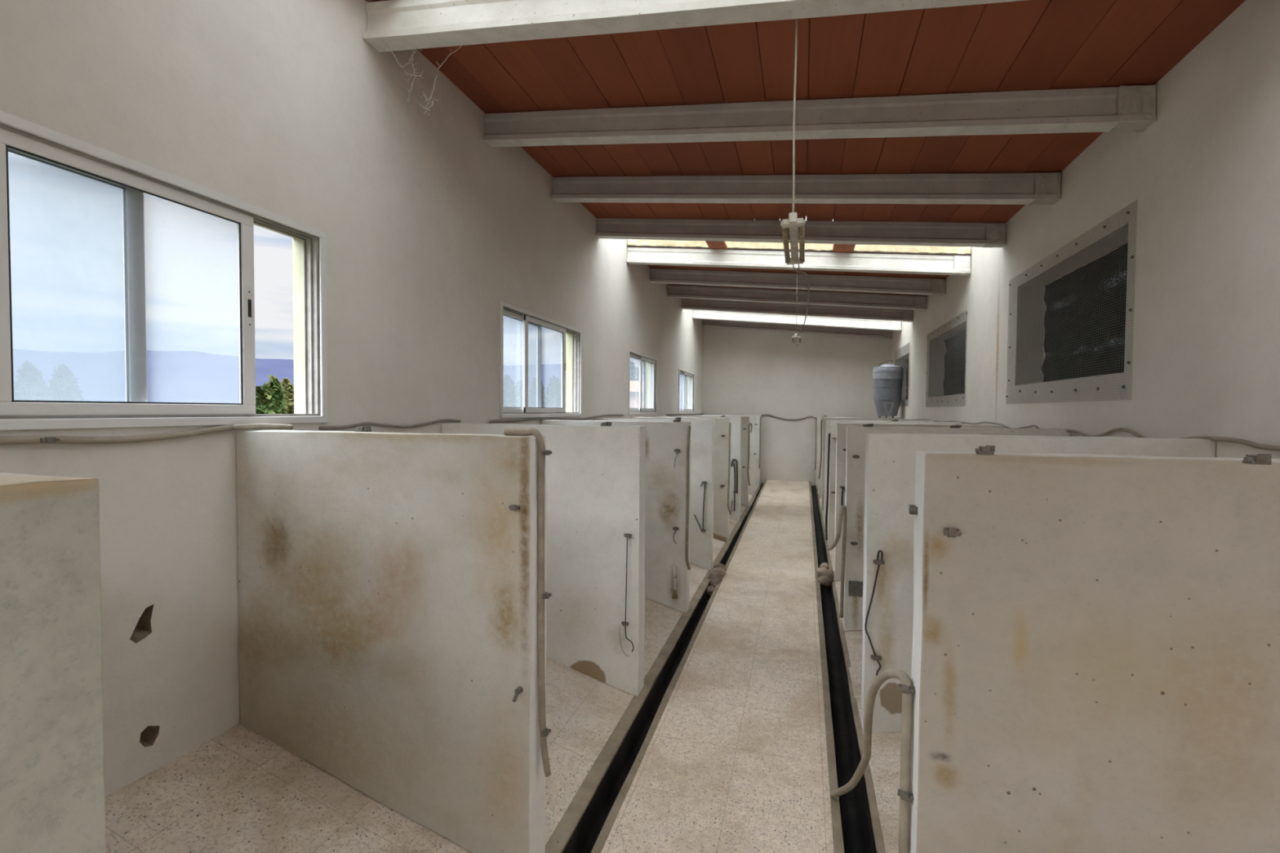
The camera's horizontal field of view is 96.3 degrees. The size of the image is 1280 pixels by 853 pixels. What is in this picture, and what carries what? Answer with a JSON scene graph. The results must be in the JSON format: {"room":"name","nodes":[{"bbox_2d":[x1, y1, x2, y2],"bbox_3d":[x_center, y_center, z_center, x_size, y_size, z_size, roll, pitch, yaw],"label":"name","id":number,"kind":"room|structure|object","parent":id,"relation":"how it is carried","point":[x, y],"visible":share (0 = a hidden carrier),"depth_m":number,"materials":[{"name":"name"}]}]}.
{"room":"farm building","nodes":[
{"label":"farm building","id":0,"kind":"room"},
{"bbox_2d":[0,0,703,797],"bbox_3d":[-0.902,-0.064,4.887,0.165,4.437,16.510,1,2,16],"label":"wall","id":1,"kind":"structure","parent":0,"point":[284,108],"depth_m":2.50,"materials":[{"name":"paint"}]},
{"bbox_2d":[0,423,293,444],"bbox_3d":[-1.625,0.024,1.946,0.073,0.055,0.957,1,2,19],"label":"pipe","id":2,"kind":"object","parent":1,"relation":"attached to","point":[4,440],"visible":1,"depth_m":1.86,"materials":[{"name":"grey plastic"}]},
{"bbox_2d":[0,110,327,431],"bbox_3d":[-1.691,-0.433,1.900,0.087,0.871,1.552,1,2,16],"label":"window","id":3,"kind":"structure","parent":1,"relation":"in","point":[20,136],"depth_m":1.93,"materials":[{"name":"white metal"}]},
{"bbox_2d":[318,418,461,430],"bbox_3d":[-1.302,-0.012,3.136,0.016,0.046,1.106,1,2,16],"label":"cable","id":4,"kind":"object","parent":1,"relation":"attached to","point":[340,427],"visible":1,"depth_m":3.00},
{"bbox_2d":[500,300,582,417],"bbox_3d":[-0.831,-0.507,4.928,0.087,0.854,1.580,1,2,16],"label":"window","id":5,"kind":"structure","parent":1,"relation":"in","point":[507,309],"depth_m":4.88,"materials":[{"name":"white metal"}]},
{"bbox_2d":[488,414,623,422],"bbox_3d":[-0.627,-0.086,5.510,0.018,0.052,3.102,1,2,16],"label":"cable","id":6,"kind":"object","parent":1,"relation":"attached to","point":[596,416],"visible":1,"depth_m":4.90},
{"bbox_2d":[627,348,657,414],"bbox_3d":[0.019,-0.583,7.921,0.087,0.828,1.445,1,2,16],"label":"window","id":7,"kind":"structure","parent":1,"relation":"in","point":[641,357],"depth_m":8.12,"materials":[{"name":"white metal"}]},
{"bbox_2d":[666,413,703,415],"bbox_3d":[0.911,-0.233,10.925,0.024,0.032,3.532,1,2,16],"label":"cable","id":8,"kind":"object","parent":1,"relation":"attached to","point":[700,413],"visible":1,"depth_m":10.21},
{"bbox_2d":[678,368,694,413],"bbox_3d":[0.858,-0.651,10.874,0.087,0.808,1.525,1,2,16],"label":"window","id":9,"kind":"structure","parent":1,"relation":"in","point":[684,411],"depth_m":11.02,"materials":[{"name":"white metal"}]},
{"bbox_2d":[104,485,758,852],"bbox_3d":[-0.221,1.288,4.730,1.270,0.363,16.110,1,2,16],"label":"floor","id":10,"kind":"structure","parent":0,"point":[238,790],"depth_m":2.00,"materials":[{"name":"concrete"}]},
{"bbox_2d":[0,472,106,852],"bbox_3d":[-1.314,0.809,0.860,1.261,1.510,0.132,1,2,16],"label":"wall","id":11,"kind":"structure","parent":10,"relation":"on","point":[52,780],"depth_m":0.68,"materials":[{"name":"grey paint"}]},
{"bbox_2d":[235,426,546,852],"bbox_3d":[-0.955,0.766,2.122,1.260,1.531,0.155,1,2,16],"label":"wall","id":12,"kind":"structure","parent":10,"relation":"on","point":[388,582],"depth_m":2.03,"materials":[{"name":"paint"}]},
{"bbox_2d":[503,428,551,777],"bbox_3d":[-0.384,0.602,1.964,0.166,1.193,0.044,1,2,16],"label":"hose","id":13,"kind":"object","parent":12,"relation":"attached to","point":[544,732],"visible":1,"depth_m":1.94,"materials":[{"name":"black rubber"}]},
{"bbox_2d":[541,418,690,613],"bbox_3d":[-0.220,0.698,4.713,1.259,1.530,0.149,1,2,16],"label":"wall","id":14,"kind":"structure","parent":10,"relation":"on","point":[664,484],"depth_m":4.54,"materials":[{"name":"paint"}]},
{"bbox_2d":[671,565,677,599],"bbox_3d":[0.275,1.224,4.509,0.047,0.248,0.047,1,2,16],"label":"animal drinker","id":15,"kind":"object","parent":14,"relation":"attached to","point":[674,596],"visible":1,"depth_m":4.50,"materials":[{"name":"silver metal"}]},
{"bbox_2d":[684,426,690,569],"bbox_3d":[0.377,0.563,4.450,0.024,1.136,0.136,1,2,16],"label":"pipe","id":16,"kind":"object","parent":14,"relation":"attached to","point":[688,427],"visible":1,"depth_m":4.40,"materials":[{"name":"grey plastic"}]},
{"bbox_2d":[545,479,767,852],"bbox_3d":[0.436,1.607,4.551,0.175,0.536,16.110,1,2,16],"label":"drainage channel","id":17,"kind":"object","parent":10,"relation":"on","point":[588,821],"visible":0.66,"depth_m":2.87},
{"bbox_2d":[706,585,715,595],"bbox_3d":[0.640,1.497,5.233,0.111,0.081,0.114,1,2,16],"label":"stone","id":18,"kind":"object","parent":17,"relation":"on","point":[710,589],"visible":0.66,"depth_m":5.20,"materials":[{"name":"beige stone"}]},
{"bbox_2d":[707,571,721,581],"bbox_3d":[0.712,1.450,5.483,0.143,0.111,0.160,1,2,16],"label":"stone","id":19,"kind":"object","parent":17,"relation":"on","point":[712,575],"visible":0.69,"depth_m":5.43,"materials":[{"name":"beige stone"}]},
{"bbox_2d":[709,578,720,587],"bbox_3d":[0.701,1.472,5.364,0.121,0.093,0.118,-1,2,-38],"label":"stone","id":20,"kind":"object","parent":17,"relation":"on","point":[713,583],"visible":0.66,"depth_m":5.33,"materials":[{"name":"beige stone"}]},
{"bbox_2d":[713,563,726,571],"bbox_3d":[0.804,1.427,5.750,0.130,0.106,0.149,1,2,16],"label":"stone","id":21,"kind":"object","parent":17,"relation":"on","point":[718,565],"visible":0.56,"depth_m":5.71,"materials":[{"name":"beige stone"}]},
{"bbox_2d":[714,567,725,576],"bbox_3d":[0.780,1.426,5.607,0.120,0.087,0.131,1,2,16],"label":"stone","id":22,"kind":"object","parent":17,"relation":"on","point":[720,571],"visible":0.72,"depth_m":5.57,"materials":[{"name":"beige stone"}]},
{"bbox_2d":[713,533,726,541],"bbox_3d":[0.966,1.350,7.011,0.172,0.083,0.044,1,2,16],"label":"wooden strip","id":23,"kind":"object","parent":17,"relation":"on","point":[715,535],"visible":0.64,"depth_m":6.99,"materials":[{"name":"brown wood"}]},
{"bbox_2d":[656,415,934,526],"bbox_3d":[2.070,0.617,8.130,3.795,1.530,0.162,1,2,16],"label":"wall","id":24,"kind":"structure","parent":10,"relation":"on","point":[735,427],"depth_m":8.27,"materials":[{"name":"paint"}]},
{"bbox_2d":[733,462,735,511],"bbox_3d":[1.360,0.875,8.276,0.032,0.696,0.017,1,2,16],"label":"wire","id":25,"kind":"object","parent":24,"relation":"hanging from","point":[733,463],"visible":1,"depth_m":8.27,"materials":[{"name":"black metal"}]},
{"bbox_2d":[730,458,737,493],"bbox_3d":[1.359,0.715,8.272,0.105,0.491,0.019,1,2,16],"label":"wire","id":26,"kind":"object","parent":24,"relation":"hanging from","point":[732,460],"visible":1,"depth_m":8.26,"materials":[{"name":"black metal"}]},
{"bbox_2d":[675,415,915,510],"bbox_3d":[2.433,0.593,9.409,3.796,1.512,0.161,1,2,16],"label":"wall","id":27,"kind":"structure","parent":10,"relation":"on","point":[745,420],"depth_m":9.55,"materials":[{"name":"paint"}]},
{"bbox_2d":[747,422,752,485],"bbox_3d":[1.823,0.456,9.520,0.043,1.039,0.393,1,2,16],"label":"pipe","id":28,"kind":"object","parent":27,"relation":"attached to","point":[749,424],"visible":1,"depth_m":9.41,"materials":[{"name":"black rubber"}]},
{"bbox_2d":[701,414,890,488],"bbox_3d":[3.157,0.524,11.958,3.795,1.510,0.161,1,2,16],"label":"wall","id":29,"kind":"structure","parent":10,"relation":"on","point":[757,417],"depth_m":12.08,"materials":[{"name":"paint"}]},
{"bbox_2d":[758,416,761,468],"bbox_3d":[2.476,0.328,11.834,0.025,1.068,0.216,1,2,16],"label":"pipe","id":30,"kind":"object","parent":29,"relation":"attached to","point":[760,416],"visible":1,"depth_m":11.82,"materials":[{"name":"black rubber"}]},
{"bbox_2d":[630,417,962,546],"bbox_3d":[1.707,0.660,6.853,3.794,1.515,0.179,1,2,16],"label":"wall","id":31,"kind":"structure","parent":10,"relation":"on","point":[721,513],"depth_m":7.00,"materials":[{"name":"paint"}]},
{"bbox_2d":[727,422,731,514],"bbox_3d":[1.095,0.527,6.983,0.022,1.142,0.267,1,2,16],"label":"pipe","id":32,"kind":"object","parent":31,"relation":"attached to","point":[730,424],"visible":1,"depth_m":6.92,"materials":[{"name":"black rubber"}]},
{"bbox_2d":[825,433,831,540],"bbox_3d":[2.174,0.704,6.641,0.026,1.275,0.464,1,2,16],"label":"pipe","id":33,"kind":"object","parent":31,"relation":"attached to","point":[829,434],"visible":1,"depth_m":6.60,"materials":[{"name":"metal"}]},
{"bbox_2d":[594,417,1004,581],"bbox_3d":[1.343,0.684,5.574,3.794,1.530,0.179,1,2,16],"label":"wall","id":34,"kind":"structure","parent":10,"relation":"on","point":[702,431],"depth_m":5.73,"materials":[{"name":"paint"}]},
{"bbox_2d":[693,514,702,531],"bbox_3d":[0.584,0.968,5.744,0.093,0.174,0.012,1,2,16],"label":"wire","id":35,"kind":"object","parent":34,"relation":"attached to","point":[694,514],"visible":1,"depth_m":5.74,"materials":[{"name":"metal"}]},
{"bbox_2d":[700,481,705,531],"bbox_3d":[0.626,0.796,5.727,0.054,0.500,0.012,1,2,16],"label":"wire","id":36,"kind":"object","parent":34,"relation":"hanging from","point":[704,482],"visible":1,"depth_m":5.72,"materials":[{"name":"grey metal"}]},
{"bbox_2d":[840,488,844,506],"bbox_3d":[1.883,0.657,5.335,0.022,0.175,0.016,1,2,16],"label":"wire","id":37,"kind":"object","parent":34,"relation":"hanging from","point":[842,489],"visible":0.89,"depth_m":5.33,"materials":[{"name":"grey metal"}]},
{"bbox_2d":[702,415,902,498],"bbox_3d":[2.797,0.560,10.688,3.795,1.511,0.162,1,2,16],"label":"wall","id":38,"kind":"structure","parent":10,"relation":"on","point":[752,418],"depth_m":10.82,"materials":[{"name":"paint"}]},
{"bbox_2d":[817,415,826,479],"bbox_3d":[3.146,0.354,9.913,0.087,1.088,1.450,1,2,21],"label":"pipe","id":39,"kind":"object","parent":38,"relation":"attached to","point":[823,415],"visible":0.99,"depth_m":9.37,"materials":[{"name":"black rubber"}]},
{"bbox_2d":[872,364,903,417],"bbox_3d":[4.351,-0.615,10.083,0.500,0.944,0.500,1,2,16],"label":"hopper","id":40,"kind":"object","parent":38,"relation":"on","point":[887,379],"visible":1,"depth_m":9.91,"materials":[{"name":"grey plastic"}]},
{"bbox_2d":[441,422,1216,733],"bbox_3d":[0.621,0.751,3.029,3.796,1.528,0.186,1,2,16],"label":"wall","id":41,"kind":"structure","parent":10,"relation":"on","point":[595,475],"depth_m":3.19,"materials":[{"name":"paint"}]},
{"bbox_2d":[618,625,629,656],"bbox_3d":[-0.088,1.192,3.192,0.062,0.172,0.004,1,2,16],"label":"wire","id":42,"kind":"object","parent":41,"relation":"hanging from","point":[620,625],"visible":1,"depth_m":3.20,"materials":[{"name":"grey metal"}]},
{"bbox_2d":[624,537,633,652],"bbox_3d":[-0.058,0.931,3.176,0.054,0.639,0.006,1,2,16],"label":"wire","id":43,"kind":"object","parent":41,"relation":"hanging from","point":[627,538],"visible":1,"depth_m":3.18,"materials":[{"name":"black metal"}]},
{"bbox_2d":[864,550,883,675],"bbox_3d":[1.139,0.911,2.797,0.078,0.625,0.008,1,2,16],"label":"wire","id":44,"kind":"object","parent":41,"relation":"hanging from","point":[878,551],"visible":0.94,"depth_m":2.79,"materials":[{"name":"grey metal"}]},
{"bbox_2d":[600,480,834,852],"bbox_3d":[0.927,1.766,4.416,0.849,0.833,16.110,1,2,16],"label":"floor","id":45,"kind":"structure","parent":0,"point":[735,760],"depth_m":3.02,"materials":[{"name":"concrete"}]},
{"bbox_2d":[702,326,891,485],"bbox_3d":[3.234,-0.234,12.188,3.803,4.421,0.200,1,2,16],"label":"wall","id":46,"kind":"structure","parent":0,"point":[753,372],"depth_m":12.11,"materials":[{"name":"paint"}]},
{"bbox_2d":[761,413,817,420],"bbox_3d":[3.135,-0.194,12.093,1.137,0.125,0.024,1,2,16],"label":"cable","id":47,"kind":"object","parent":46,"relation":"attached to","point":[765,414],"visible":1,"depth_m":12.08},
{"bbox_2d":[814,418,817,470],"bbox_3d":[3.663,0.369,11.937,0.038,1.072,0.026,1,2,16],"label":"pipe","id":48,"kind":"object","parent":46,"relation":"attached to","point":[816,419],"visible":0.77,"depth_m":11.93,"materials":[{"name":"black rubber"}]},
{"bbox_2d":[368,0,1245,296],"bbox_3d":[1.075,-2.038,4.346,4.208,0.531,16.170,1,2,16],"label":"ceiling","id":49,"kind":"structure","parent":0,"point":[1025,45],"depth_m":3.17,"materials":[{"name":"wood"}]},
{"bbox_2d":[363,0,1023,52],"bbox_3d":[0.473,-1.802,2.371,3.795,0.553,0.126,1,2,16],"label":"roof beam","id":50,"kind":"structure","parent":49,"relation":"attached to","point":[398,24],"depth_m":2.58,"materials":[{"name":"concrete"}]},
{"bbox_2d":[384,41,466,100],"bbox_3d":[-1.060,-1.778,2.824,0.480,0.318,0.037,1,2,14],"label":"cobweb","id":51,"kind":"object","parent":50,"relation":"hanging from","point":[466,42],"visible":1,"depth_m":2.84},
{"bbox_2d":[420,75,438,115],"bbox_3d":[-1.039,-1.624,2.816,0.112,0.192,0.039,1,2,16],"label":"cobweb","id":52,"kind":"object","parent":50,"relation":"hanging from","point":[437,75],"visible":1,"depth_m":2.82},
{"bbox_2d":[780,18,805,271],"bbox_3d":[0.734,-1.352,2.704,0.100,1.083,0.695,1,2,16],"label":"lamp","id":53,"kind":"object","parent":49,"relation":"hanging from","point":[793,222],"visible":0.94,"depth_m":2.44,"materials":[{"name":"metal"}]},
{"bbox_2d":[666,284,927,311],"bbox_3d":[2.276,-1.969,8.719,3.795,0.552,0.122,1,2,16],"label":"roof beam","id":54,"kind":"structure","parent":49,"relation":"attached to","point":[751,295],"depth_m":8.65,"materials":[{"name":"concrete"}]},
{"bbox_2d":[681,297,912,322],"bbox_3d":[2.575,-1.998,9.773,3.795,0.551,0.126,1,2,16],"label":"roof beam","id":55,"kind":"structure","parent":49,"relation":"attached to","point":[827,311],"depth_m":9.71,"materials":[{"name":"concrete"}]},
{"bbox_2d":[692,310,902,331],"bbox_3d":[2.877,-2.026,10.833,3.795,0.552,0.129,1,2,16],"label":"roof beam","id":56,"kind":"structure","parent":49,"relation":"attached to","point":[697,314],"depth_m":10.77,"materials":[{"name":"concrete"}]},
{"bbox_2d":[702,319,892,338],"bbox_3d":[3.177,-2.054,11.892,3.795,0.553,0.126,1,2,16],"label":"roof beam","id":57,"kind":"structure","parent":49,"relation":"attached to","point":[705,322],"depth_m":11.83,"materials":[{"name":"concrete"}]},
{"bbox_2d":[649,268,946,295],"bbox_3d":[1.975,-1.943,7.660,3.795,0.550,0.127,1,2,16],"label":"roof beam","id":58,"kind":"structure","parent":49,"relation":"attached to","point":[931,286],"depth_m":7.58,"materials":[{"name":"concrete"}]},
{"bbox_2d":[626,247,970,275],"bbox_3d":[1.675,-1.913,6.602,3.795,0.551,0.123,1,2,16],"label":"roof beam","id":59,"kind":"structure","parent":49,"relation":"attached to","point":[957,265],"depth_m":6.50,"materials":[{"name":"concrete"}]},
{"bbox_2d":[791,269,800,346],"bbox_3d":[1.840,-1.388,6.726,0.100,0.842,0.535,1,2,16],"label":"lamp","id":60,"kind":"object","parent":59,"relation":"hanging from","point":[797,338],"visible":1,"depth_m":6.58,"materials":[{"name":"metal"}]},
{"bbox_2d":[797,271,809,335],"bbox_3d":[1.343,-0.926,4.751,0.077,0.131,3.564,1,2,15],"label":"cable","id":61,"kind":"object","parent":60,"relation":"attached to","point":[800,272],"visible":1,"depth_m":3.64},
{"bbox_2d":[626,216,970,255],"bbox_3d":[1.535,-2.090,6.102,3.791,0.538,1.160,1,2,16],"label":"skylight","id":62,"kind":"object","parent":49,"relation":"attached to","point":[966,251],"visible":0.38,"depth_m":6.47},
{"bbox_2d":[705,240,727,248],"bbox_3d":[0.788,-2.099,6.282,0.212,0.056,0.978,1,2,16],"label":"clay piece","id":63,"kind":"object","parent":62,"relation":"attached to","point":[712,244],"visible":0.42,"depth_m":6.59,"materials":[{"name":"orange ceramic"}]},
{"bbox_2d":[832,244,855,252],"bbox_3d":[2.122,-1.947,5.906,0.217,0.056,0.978,1,2,16],"label":"clay piece","id":64,"kind":"object","parent":62,"relation":"attached to","point":[837,247],"visible":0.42,"depth_m":6.22,"materials":[{"name":"orange ceramic"}]},
{"bbox_2d":[595,217,1006,247],"bbox_3d":[1.374,-1.886,5.545,3.795,0.552,0.126,1,2,16],"label":"roof beam","id":65,"kind":"structure","parent":49,"relation":"attached to","point":[863,233],"depth_m":5.42,"materials":[{"name":"concrete"}]},
{"bbox_2d":[551,172,1061,204],"bbox_3d":[1.073,-1.859,4.486,3.795,0.550,0.124,1,2,16],"label":"roof beam","id":66,"kind":"structure","parent":49,"relation":"attached to","point":[1020,188],"depth_m":4.37,"materials":[{"name":"concrete"}]},
{"bbox_2d":[482,84,1156,146],"bbox_3d":[0.773,-1.831,3.428,3.795,0.551,0.125,1,2,16],"label":"roof beam","id":67,"kind":"structure","parent":49,"relation":"attached to","point":[1122,108],"depth_m":3.29,"materials":[{"name":"concrete"}]},
{"bbox_2d":[813,522,844,845],"bbox_3d":[0.990,2.233,4.410,3.803,0.100,16.110,1,2,16],"label":"floor","id":68,"kind":"structure","parent":0,"point":[814,522],"depth_m":3.92,"materials":[{"name":"beige concrete"}]},
{"bbox_2d":[817,488,901,852],"bbox_3d":[2.160,1.363,4.055,1.385,0.272,16.110,1,2,16],"label":"floor","id":69,"kind":"structure","parent":0,"point":[884,762],"depth_m":2.60,"materials":[{"name":"concrete"}]},
{"bbox_2d":[808,481,885,852],"bbox_3d":[1.423,1.621,4.271,0.178,0.536,16.110,1,2,16],"label":"drainage channel","id":70,"kind":"object","parent":69,"relation":"on","point":[861,832],"visible":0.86,"depth_m":3.04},
{"bbox_2d":[816,566,826,576],"bbox_3d":[1.770,1.413,5.577,0.110,0.095,0.122,1,2,16],"label":"stone","id":71,"kind":"object","parent":70,"relation":"on","point":[819,571],"visible":0.76,"depth_m":5.55,"materials":[{"name":"beige stone"}]},
{"bbox_2d":[819,562,829,568],"bbox_3d":[1.829,1.396,5.694,0.110,0.081,0.091,-1,2,-42],"label":"stone","id":72,"kind":"object","parent":70,"relation":"on","point":[824,564],"visible":0.59,"depth_m":5.67,"materials":[{"name":"beige stone"}]},
{"bbox_2d":[817,575,833,587],"bbox_3d":[1.740,1.461,5.408,0.145,0.114,0.144,0,2,-19],"label":"stone","id":73,"kind":"object","parent":70,"relation":"on","point":[825,581],"visible":0.98,"depth_m":5.36,"materials":[{"name":"beige stone"}]},
{"bbox_2d":[822,568,834,578],"bbox_3d":[1.806,1.428,5.513,0.127,0.099,0.125,0,2,-11],"label":"stone","id":74,"kind":"object","parent":70,"relation":"on","point":[829,573],"visible":0.63,"depth_m":5.47,"materials":[{"name":"beige stone"}]},
{"bbox_2d":[843,423,1070,631],"bbox_3d":[2.155,0.739,3.998,1.372,1.504,0.149,1,2,16],"label":"wall","id":75,"kind":"structure","parent":69,"relation":"on","point":[855,436],"depth_m":4.11,"materials":[{"name":"white paint"}]},
{"bbox_2d":[826,505,846,617],"bbox_3d":[1.475,0.963,4.302,0.088,0.863,1.063,1,2,15],"label":"hose","id":76,"kind":"object","parent":75,"relation":"attached to","point":[842,512],"visible":1,"depth_m":4.04,"materials":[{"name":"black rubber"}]},
{"bbox_2d":[908,444,1279,852],"bbox_3d":[1.392,0.809,1.342,1.390,1.507,0.257,1,2,16],"label":"wall","id":77,"kind":"structure","parent":69,"relation":"on","point":[1095,652],"depth_m":1.41,"materials":[{"name":"paint"}]},
{"bbox_2d":[830,668,914,852],"bbox_3d":[0.807,1.152,2.023,0.080,0.909,0.886,1,2,7],"label":"pipe","id":78,"kind":"object","parent":77,"relation":"attached to","point":[907,689],"visible":1,"depth_m":1.62,"materials":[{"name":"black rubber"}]},
{"bbox_2d":[889,0,1279,458],"bbox_3d":[2.950,0.183,3.800,0.240,4.059,16.510,1,2,16],"label":"wall","id":79,"kind":"structure","parent":0,"point":[1203,178],"depth_m":2.74,"materials":[{"name":"paint"}]},
{"bbox_2d":[894,342,909,406],"bbox_3d":[4.663,-0.886,10.242,0.004,1.056,1.571,1,2,16],"label":"mesh screen","id":80,"kind":"object","parent":79,"relation":"attached to","point":[908,344],"visible":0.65,"depth_m":9.92,"materials":[{"name":"grey metal"}]},
{"bbox_2d":[901,400,902,417],"bbox_3d":[4.580,-0.299,10.022,0.014,0.300,0.032,1,2,16],"label":"board","id":81,"kind":"object","parent":79,"relation":"attached to","point":[902,401],"visible":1,"depth_m":10.01,"materials":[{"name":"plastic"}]},
{"bbox_2d":[905,360,908,399],"bbox_3d":[4.868,-0.856,10.200,0.052,0.778,1.478,1,2,16],"label":"shade net","id":82,"kind":"object","parent":79,"relation":"attached to","point":[907,372],"visible":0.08,"depth_m":10.80,"materials":[{"name":"black fabric"}]},
{"bbox_2d":[925,311,967,407],"bbox_3d":[3.785,-0.762,7.156,0.009,1.031,2.071,1,2,16],"label":"mesh screen","id":83,"kind":"object","parent":79,"relation":"attached to","point":[965,331],"visible":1,"depth_m":6.97,"materials":[{"name":"metal"}]},
{"bbox_2d":[943,331,965,395],"bbox_3d":[3.973,-0.773,7.051,0.053,0.788,1.868,1,2,16],"label":"shade net","id":84,"kind":"object","parent":83,"relation":"attached to","point":[962,361],"visible":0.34,"depth_m":7.41,"materials":[{"name":"black fabric"}]},
{"bbox_2d":[915,418,1052,429],"bbox_3d":[3.568,-0.046,6.473,0.014,0.058,5.224,1,2,16],"label":"cable","id":85,"kind":"object","parent":79,"relation":"attached to","point":[1003,425],"visible":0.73,"depth_m":5.38,"materials":[{"name":"grey plastic"}]},
{"bbox_2d":[1005,200,1137,404],"bbox_3d":[2.882,-0.693,3.975,0.009,1.051,1.946,1,2,16],"label":"mesh screen","id":86,"kind":"object","parent":79,"relation":"attached to","point":[1034,362],"visible":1,"depth_m":3.67,"materials":[{"name":"metal"}]},
{"bbox_2d":[1041,242,1128,382],"bbox_3d":[3.068,-0.719,3.867,0.054,0.808,1.668,1,2,16],"label":"shade net","id":87,"kind":"object","parent":79,"relation":"attached to","point":[1049,331],"visible":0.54,"depth_m":3.94,"materials":[{"name":"black fabric"}]},
{"bbox_2d":[1052,427,1279,451],"bbox_3d":[2.561,0.048,2.927,0.019,0.071,2.150,1,2,16],"label":"pipe","id":88,"kind":"object","parent":79,"relation":"attached to","point":[1268,447],"visible":0.72,"depth_m":2.41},
{"label":"outside","id":89,"kind":"structure","parent":0,"visible":0},
{"bbox_3d":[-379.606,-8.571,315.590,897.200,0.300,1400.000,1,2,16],"label":"ground","id":90,"kind":"structure","parent":89,"visible":0},
{"bbox_2d":[13,360,54,400],"bbox_3d":[-43.684,-1.590,41.270,3.507,6.304,3.518,2,2,37],"label":"conifer tree","id":91,"kind":"object","parent":90,"relation":"on","point":[30,385],"visible":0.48,"depth_m":40.73,"materials":[{"name":"green plant"}]},
{"bbox_2d":[45,363,84,400],"bbox_3d":[-45.359,-1.782,45.222,3.561,6.387,3.592,-1,2,-32],"label":"conifer tree","id":92,"kind":"object","parent":90,"relation":"on","point":[64,386],"visible":0.41,"depth_m":44.79,"materials":[{"name":"green plant"}]},
{"bbox_2d":[260,382,266,392],"bbox_3d":[-8.989,0.692,13.883,1.025,3.503,1.052,1,2,16],"label":"conifer tree","id":93,"kind":"object","parent":90,"relation":"on","point":[265,384],"visible":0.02,"depth_m":13.76,"materials":[{"name":"green plant"}]},
{"bbox_2d":[255,386,275,413],"bbox_3d":[-7.187,0.884,10.864,1.176,3.315,1.182,1,2,16],"label":"conifer tree","id":94,"kind":"object","parent":90,"relation":"on","point":[264,404],"visible":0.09,"depth_m":10.75,"materials":[{"name":"green plant"}]},
{"bbox_2d":[263,374,288,413],"bbox_3d":[-8.070,0.664,12.702,1.012,3.639,0.972,1,2,16],"label":"conifer tree","id":95,"kind":"object","parent":90,"relation":"on","point":[273,388],"visible":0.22,"depth_m":12.58,"materials":[{"name":"green plant"}]},
{"bbox_2d":[280,377,293,413],"bbox_3d":[-8.386,0.636,13.655,1.059,3.635,1.005,1,2,16],"label":"conifer tree","id":96,"kind":"object","parent":90,"relation":"on","point":[286,384],"visible":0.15,"depth_m":13.54,"materials":[{"name":"green plant"}]},
{"bbox_2d":[503,374,518,407],"bbox_3d":[-8.537,-0.781,37.042,1.468,5.137,1.474,1,2,16],"label":"leafy tree","id":97,"kind":"object","parent":90,"relation":"on","point":[508,382],"visible":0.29,"depth_m":36.73,"materials":[{"name":"green plant"}]},
{"bbox_2d":[514,379,529,407],"bbox_3d":[-8.515,-0.846,41.130,1.463,5.036,1.453,1,2,16],"label":"leafy tree","id":98,"kind":"object","parent":90,"relation":"on","point":[518,389],"visible":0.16,"depth_m":40.77,"materials":[{"name":"green plant"}]},
{"bbox_2d":[528,377,546,407],"bbox_3d":[-7.060,-0.850,39.370,1.501,5.164,1.471,1,2,16],"label":"leafy tree","id":99,"kind":"object","parent":90,"relation":"on","point":[532,398],"visible":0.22,"depth_m":39.08,"materials":[{"name":"green plant"}]},
{"bbox_2d":[543,374,561,407],"bbox_3d":[-5.576,-0.802,37.586,1.479,5.191,1.480,1,2,16],"label":"leafy tree","id":100,"kind":"object","parent":90,"relation":"on","point":[554,388],"visible":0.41,"depth_m":37.27,"materials":[{"name":"green plant"}]},
{"bbox_2d":[630,361,639,381],"bbox_3d":[-0.553,-0.758,29.967,1.916,5.606,1.874,1,2,16],"label":"leafy tree","id":101,"kind":"object","parent":90,"relation":"on","point":[634,372],"visible":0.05,"depth_m":29.60,"materials":[{"name":"green plant"}]},
{"bbox_2d":[629,380,643,408],"bbox_3d":[-0.391,0.180,23.511,2.600,4.100,3.600,0,2,-1],"label":"brick house","id":102,"kind":"structure","parent":90,"relation":"on","point":[634,385],"depth_m":21.98,"materials":[{"name":"ceramic"}]},
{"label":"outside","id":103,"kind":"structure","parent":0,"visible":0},
{"bbox_2d":[13,348,683,408],"bbox_3d":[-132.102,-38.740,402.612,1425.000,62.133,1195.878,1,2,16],"label":"hills","id":104,"kind":"structure","parent":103,"point":[172,376],"depth_m":462.40,"materials":[{"name":"blue"}]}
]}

